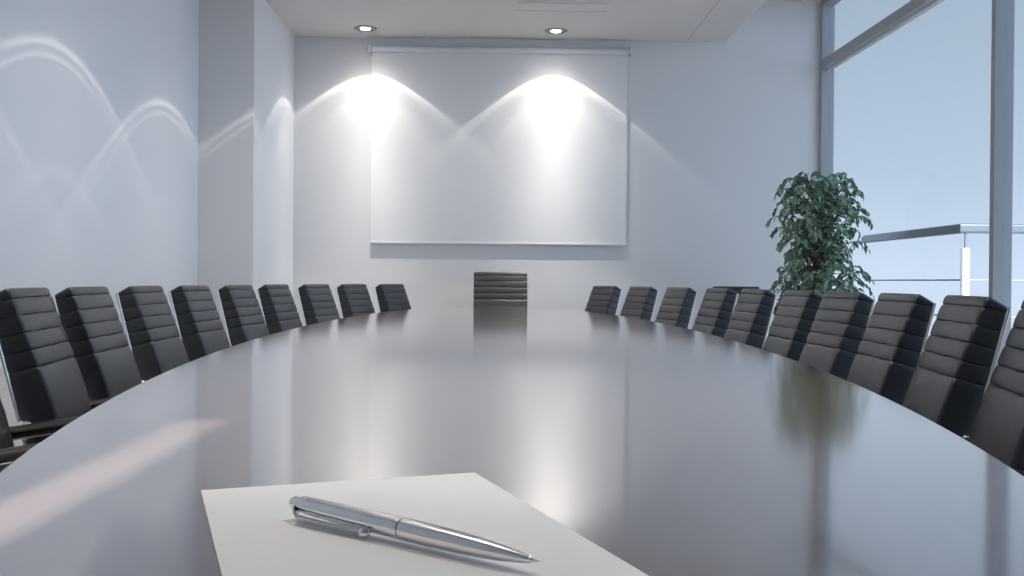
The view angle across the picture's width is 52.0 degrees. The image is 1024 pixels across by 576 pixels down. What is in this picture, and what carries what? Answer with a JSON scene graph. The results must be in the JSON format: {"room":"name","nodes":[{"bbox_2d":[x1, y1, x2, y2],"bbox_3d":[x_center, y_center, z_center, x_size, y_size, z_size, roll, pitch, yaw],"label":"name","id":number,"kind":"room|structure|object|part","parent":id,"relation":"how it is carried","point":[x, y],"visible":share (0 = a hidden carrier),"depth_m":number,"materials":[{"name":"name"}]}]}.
{"room":"conference room","nodes":[
{"label":"conference room","id":0,"kind":"room"},
{"bbox_2d":[0,0,198,446],"bbox_3d":[-2.305,-0.819,3.197,0.200,3.460,12.100,0,0,-1],"label":"wall","id":1,"kind":"structure","parent":0,"point":[99,98],"depth_m":5.71,"materials":[{"name":"white paint"}]},
{"bbox_2d":[197,0,293,337],"bbox_3d":[-2.115,-0.667,8.470,0.404,3.090,1.566,0,0,-1],"label":"column","id":2,"kind":"structure","parent":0,"point":[246,90],"depth_m":7.69,"materials":[{"name":"white paint"}]},
{"bbox_2d":[266,0,765,41],"bbox_3d":[-0.089,-2.312,3.334,4.214,0.300,11.900,0,0,-1],"label":"ceiling","id":3,"kind":"structure","parent":0,"point":[624,20],"depth_m":8.59,"materials":[{"name":"white paint"}]},
{"bbox_2d":[354,25,376,31],"bbox_3d":[-1.245,-2.200,8.908,0.192,0.014,0.192,0,0,-1],"label":"recessed light","id":4,"kind":"object","parent":3,"relation":"in","point":[363,28],"visible":1,"depth_m":8.89,"materials":[{"name":"silver metal"}]},
{"bbox_2d":[545,28,566,33],"bbox_3d":[0.375,-2.187,8.943,0.192,0.014,0.192,0,0,-1],"label":"recessed light","id":5,"kind":"object","parent":3,"relation":"in","point":[550,30],"visible":1,"depth_m":8.92,"materials":[{"name":"silver metal"}]},
{"bbox_2d":[516,1,609,12],"bbox_3d":[0.391,-2.187,8.166,0.720,0.004,0.290,0,0,-1],"label":"ceiling vent","id":6,"kind":"object","parent":3,"relation":"in","point":[533,6],"visible":1,"depth_m":8.15,"materials":[{"name":"white paint"}]},
{"bbox_2d":[293,1,820,336],"bbox_3d":[0.099,-0.840,9.409,5.269,3.460,0.220,0,0,-1],"label":"wall","id":7,"kind":"structure","parent":0,"point":[715,129],"depth_m":9.32,"materials":[{"name":"white paint"}]},
{"bbox_2d":[369,44,631,245],"bbox_3d":[-0.108,-1.256,9.255,2.314,1.746,0.071,0,0,-1],"label":"projection screen","id":8,"kind":"object","parent":7,"relation":"attached to","point":[470,145],"visible":1,"depth_m":9.27,"materials":[{"name":"white fabric"}]},
{"bbox_2d":[766,0,821,1],"bbox_3d":[0.306,-2.629,3.350,5.399,0.200,12.320,0,0,-1],"label":"ceiling","id":9,"kind":"structure","parent":0,"point":[766,0],"depth_m":9.31,"materials":[{"name":"white paint"}]},
{"bbox_3d":[5.199,1.085,3.392,4.445,0.170,8.550,0,0,-1],"label":"floor","id":10,"kind":"structure","parent":0,"visible":0},
{"bbox_2d":[863,224,1023,317],"bbox_3d":[5.086,0.258,8.466,3.870,1.415,1.990,0,0,-1],"label":"balcony railing","id":11,"kind":"object","parent":10,"relation":"on","point":[964,279],"visible":0.45,"depth_m":7.53,"materials":[{"name":"silver metal"}]},
{"bbox_3d":[5.096,-0.416,8.476,3.860,0.066,1.960,0,0,-1],"label":"handrail","id":12,"kind":"part","parent":11,"relation":"part of","materials":[{"name":"silver metal"}]},
{"bbox_3d":[3.231,0.336,7.492,0.120,1.242,0.120,0,0,-1],"label":"post","id":13,"kind":"part","parent":11,"relation":"part of","materials":[{"name":"silver metal"}]},
{"bbox_3d":[0.277,0.990,3.363,5.399,0.120,12.300,0,0,-1],"label":"floor","id":14,"kind":"structure","parent":0,"visible":0},
{"bbox_2d":[0,399,79,470],"bbox_3d":[-1.104,0.465,2.451,0.588,0.921,0.492,0,0,-12],"label":"chair","id":15,"kind":"object","parent":14,"relation":"on","point":[9,453],"visible":0.21,"depth_m":2.61,"materials":[{"name":"black leather"}]},
{"bbox_3d":[-1.284,0.243,2.410,0.198,0.480,0.400,0,0,-12],"label":"backrest","id":16,"kind":"part","parent":15,"relation":"part of","materials":[{"name":"black leather"}]},
{"bbox_3d":[-1.033,0.435,2.244,0.423,0.197,0.037,0,0,-12],"label":"armrest","id":17,"kind":"part","parent":15,"relation":"part of","materials":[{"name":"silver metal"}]},
{"bbox_3d":[-1.125,0.431,2.668,0.423,0.197,0.037,0,0,-12],"label":"armrest","id":18,"kind":"part","parent":15,"relation":"part of","materials":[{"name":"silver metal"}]},
{"bbox_2d":[0,287,110,444],"bbox_3d":[-1.139,0.461,3.015,0.588,0.921,0.492,0,0,-10],"label":"chair","id":19,"kind":"object","parent":14,"relation":"on","point":[44,379],"visible":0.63,"depth_m":2.81,"materials":[{"name":"black leather"}]},
{"bbox_3d":[-1.282,0.374,2.760,0.052,0.052,0.035,0,0,-10],"label":"knob","id":20,"kind":"part","parent":19,"relation":"part of","materials":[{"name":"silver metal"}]},
{"bbox_2d":[51,286,141,399],"bbox_3d":[-1.177,0.457,3.524,0.588,0.921,0.492,0,0,-5],"label":"chair","id":21,"kind":"object","parent":14,"relation":"on","point":[89,317],"visible":0.37,"depth_m":3.36,"materials":[{"name":"black leather"}]},
{"bbox_2d":[116,286,188,382],"bbox_3d":[-1.204,0.453,4.143,0.588,0.921,0.492,0,0,-3],"label":"chair","id":22,"kind":"object","parent":14,"relation":"on","point":[155,342],"visible":0.34,"depth_m":3.96,"materials":[{"name":"black leather"}]},
{"bbox_2d":[168,285,229,361],"bbox_3d":[-1.212,0.449,4.784,0.588,0.921,0.492,0,0,0],"label":"chair","id":23,"kind":"object","parent":14,"relation":"on","point":[200,327],"visible":0.36,"depth_m":4.62,"materials":[{"name":"black leather"}]},
{"bbox_2d":[216,285,269,346],"bbox_3d":[-1.194,0.444,5.491,0.588,0.921,0.492,0,0,3],"label":"chair","id":24,"kind":"object","parent":14,"relation":"on","point":[244,321],"visible":0.41,"depth_m":5.34,"materials":[{"name":"black leather"}]},
{"bbox_2d":[256,284,302,334],"bbox_3d":[-1.152,0.440,6.163,0.588,0.921,0.492,0,0,6],"label":"chair","id":25,"kind":"object","parent":14,"relation":"on","point":[280,313],"visible":0.38,"depth_m":6.04,"materials":[{"name":"black leather"}]},
{"bbox_2d":[297,284,340,325],"bbox_3d":[-1.066,0.436,6.910,0.588,0.921,0.492,1,0,12],"label":"chair","id":26,"kind":"object","parent":14,"relation":"on","point":[317,303],"visible":0.39,"depth_m":6.83,"materials":[{"name":"black leather"}]},
{"bbox_2d":[335,284,374,317],"bbox_3d":[-0.928,0.433,7.606,0.588,0.921,0.492,1,0,16],"label":"chair","id":27,"kind":"object","parent":14,"relation":"on","point":[353,299],"visible":0.29,"depth_m":7.55,"materials":[{"name":"black leather"}]},
{"bbox_2d":[374,284,410,312],"bbox_3d":[-0.725,0.431,8.185,0.588,0.921,0.492,1,0,20],"label":"chair","id":28,"kind":"object","parent":14,"relation":"on","point":[390,297],"visible":0.33,"depth_m":8.15,"materials":[{"name":"black leather"}]},
{"bbox_2d":[473,272,526,306],"bbox_3d":[-0.096,0.379,8.709,0.563,1.027,0.673,0,0,-1],"label":"chair","id":29,"kind":"object","parent":14,"relation":"on","point":[490,288],"visible":0.37,"depth_m":8.91,"materials":[{"name":"black leather"}]},
{"bbox_2d":[0,306,1023,575],"bbox_3d":[-0.065,0.547,4.303,1.660,0.750,8.400,0,0,-1],"label":"conference table","id":30,"kind":"object","parent":14,"relation":"on","point":[671,450],"visible":0.98,"depth_m":1.24,"materials":[{"name":"grey wood"}]},
{"bbox_2d":[201,472,648,575],"bbox_3d":[-0.095,0.193,0.834,0.274,0.001,0.442,0,0,-19],"label":"paper sheet","id":31,"kind":"object","parent":30,"relation":"on","point":[255,531],"visible":0.78,"depth_m":0.82,"materials":[{"name":"white paper"}]},
{"bbox_2d":[289,496,539,563],"bbox_3d":[-0.083,0.182,0.788,0.259,0.020,0.023,1,0,38],"label":"ballpoint pen","id":32,"kind":"object","parent":31,"relation":"on","point":[349,519],"visible":1,"depth_m":0.79,"materials":[{"name":"silver metal"}]},
{"bbox_2d":[585,286,621,314],"bbox_3d":[0.483,0.442,7.976,0.588,0.921,0.492,0,0,-20],"label":"chair","id":33,"kind":"object","parent":14,"relation":"on","point":[602,299],"visible":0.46,"depth_m":7.94,"materials":[{"name":"black leather"}]},
{"bbox_2d":[620,286,658,320],"bbox_3d":[0.676,0.447,7.361,0.588,0.921,0.492,0,0,-15],"label":"chair","id":34,"kind":"object","parent":14,"relation":"on","point":[640,301],"visible":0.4,"depth_m":7.29,"materials":[{"name":"black leather"}]},
{"bbox_2d":[655,287,697,328],"bbox_3d":[0.821,0.453,6.639,0.588,0.921,0.492,0,0,-11],"label":"chair","id":35,"kind":"object","parent":14,"relation":"on","point":[677,305],"visible":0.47,"depth_m":6.54,"materials":[{"name":"black leather"}]},
{"bbox_2d":[692,288,737,337],"bbox_3d":[0.920,0.459,5.895,0.588,0.921,0.492,0,0,-6],"label":"chair","id":36,"kind":"object","parent":14,"relation":"on","point":[717,306],"visible":0.28,"depth_m":5.77,"materials":[{"name":"black leather"}]},
{"bbox_2d":[713,286,771,325],"bbox_3d":[1.914,0.448,8.714,0.492,0.921,0.588,0,0,-1],"label":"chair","id":37,"kind":"object","parent":14,"relation":"on","point":[737,289],"visible":0.05,"depth_m":8.94,"materials":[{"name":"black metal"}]},
{"bbox_3d":[1.912,0.226,8.899,0.400,0.480,0.198,0,0,-1],"label":"backrest","id":38,"kind":"part","parent":37,"relation":"part of","materials":[{"name":"black leather"}]},
{"bbox_2d":[724,289,776,348],"bbox_3d":[0.976,0.463,5.264,0.588,0.921,0.492,0,0,-4],"label":"chair","id":39,"kind":"object","parent":14,"relation":"on","point":[749,324],"visible":0.35,"depth_m":5.11,"materials":[{"name":"black leather"}]},
{"bbox_2d":[763,290,822,361],"bbox_3d":[1.011,0.468,4.590,0.588,0.921,0.492,0,0,-1],"label":"chair","id":40,"kind":"object","parent":14,"relation":"on","point":[797,310],"visible":0.38,"depth_m":4.46,"materials":[{"name":"black leather"}]},
{"bbox_2d":[765,171,874,329],"bbox_3d":[2.330,0.017,7.902,0.834,1.800,0.837,0,0,-22],"label":"potted plant","id":41,"kind":"object","parent":14,"relation":"on","point":[809,275],"visible":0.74,"depth_m":7.80,"materials":[{"name":"green plant"}]},
{"bbox_2d":[799,291,875,379],"bbox_3d":[1.022,0.472,4.011,0.588,0.921,0.492,0,0,-1],"label":"chair","id":42,"kind":"object","parent":14,"relation":"on","point":[840,323],"visible":0.34,"depth_m":3.88,"materials":[{"name":"black leather"}]},
{"bbox_2d":[847,293,936,405],"bbox_3d":[1.017,0.475,3.432,0.588,0.921,0.492,0,0,3],"label":"chair","id":43,"kind":"object","parent":14,"relation":"on","point":[885,362],"visible":0.42,"depth_m":3.26,"materials":[{"name":"black leather"}]},
{"bbox_2d":[903,295,1010,437],"bbox_3d":[0.995,0.479,2.890,0.588,0.921,0.492,1,0,8],"label":"chair","id":44,"kind":"object","parent":14,"relation":"on","point":[949,383],"visible":0.48,"depth_m":2.68,"materials":[{"name":"black leather"}]},
{"bbox_2d":[962,300,1023,475],"bbox_3d":[0.959,0.482,2.383,0.588,0.921,0.492,1,0,12],"label":"chair","id":45,"kind":"object","parent":14,"relation":"on","point":[997,429],"visible":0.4,"depth_m":2.36,"materials":[{"name":"black leather"}]},
{"bbox_3d":[3.029,-0.746,-1.524,0.130,3.460,2.435,0,0,-1],"label":"wall","id":46,"kind":"structure","parent":0,"visible":0},
{"bbox_2d":[818,0,1014,366],"bbox_3d":[2.893,-0.786,4.524,0.112,3.460,9.665,0,0,-1],"label":"window","id":47,"kind":"structure","parent":46,"relation":"in","point":[1003,11],"depth_m":6.11,"materials":[{"name":"silver metal"}]},
{"bbox_3d":[2.838,-2.513,7.717,0.102,0.050,3.155,0,0,-1],"label":"head rail","id":48,"kind":"part","parent":47,"relation":"part of","materials":[{"name":"silver metal"}]}
]}

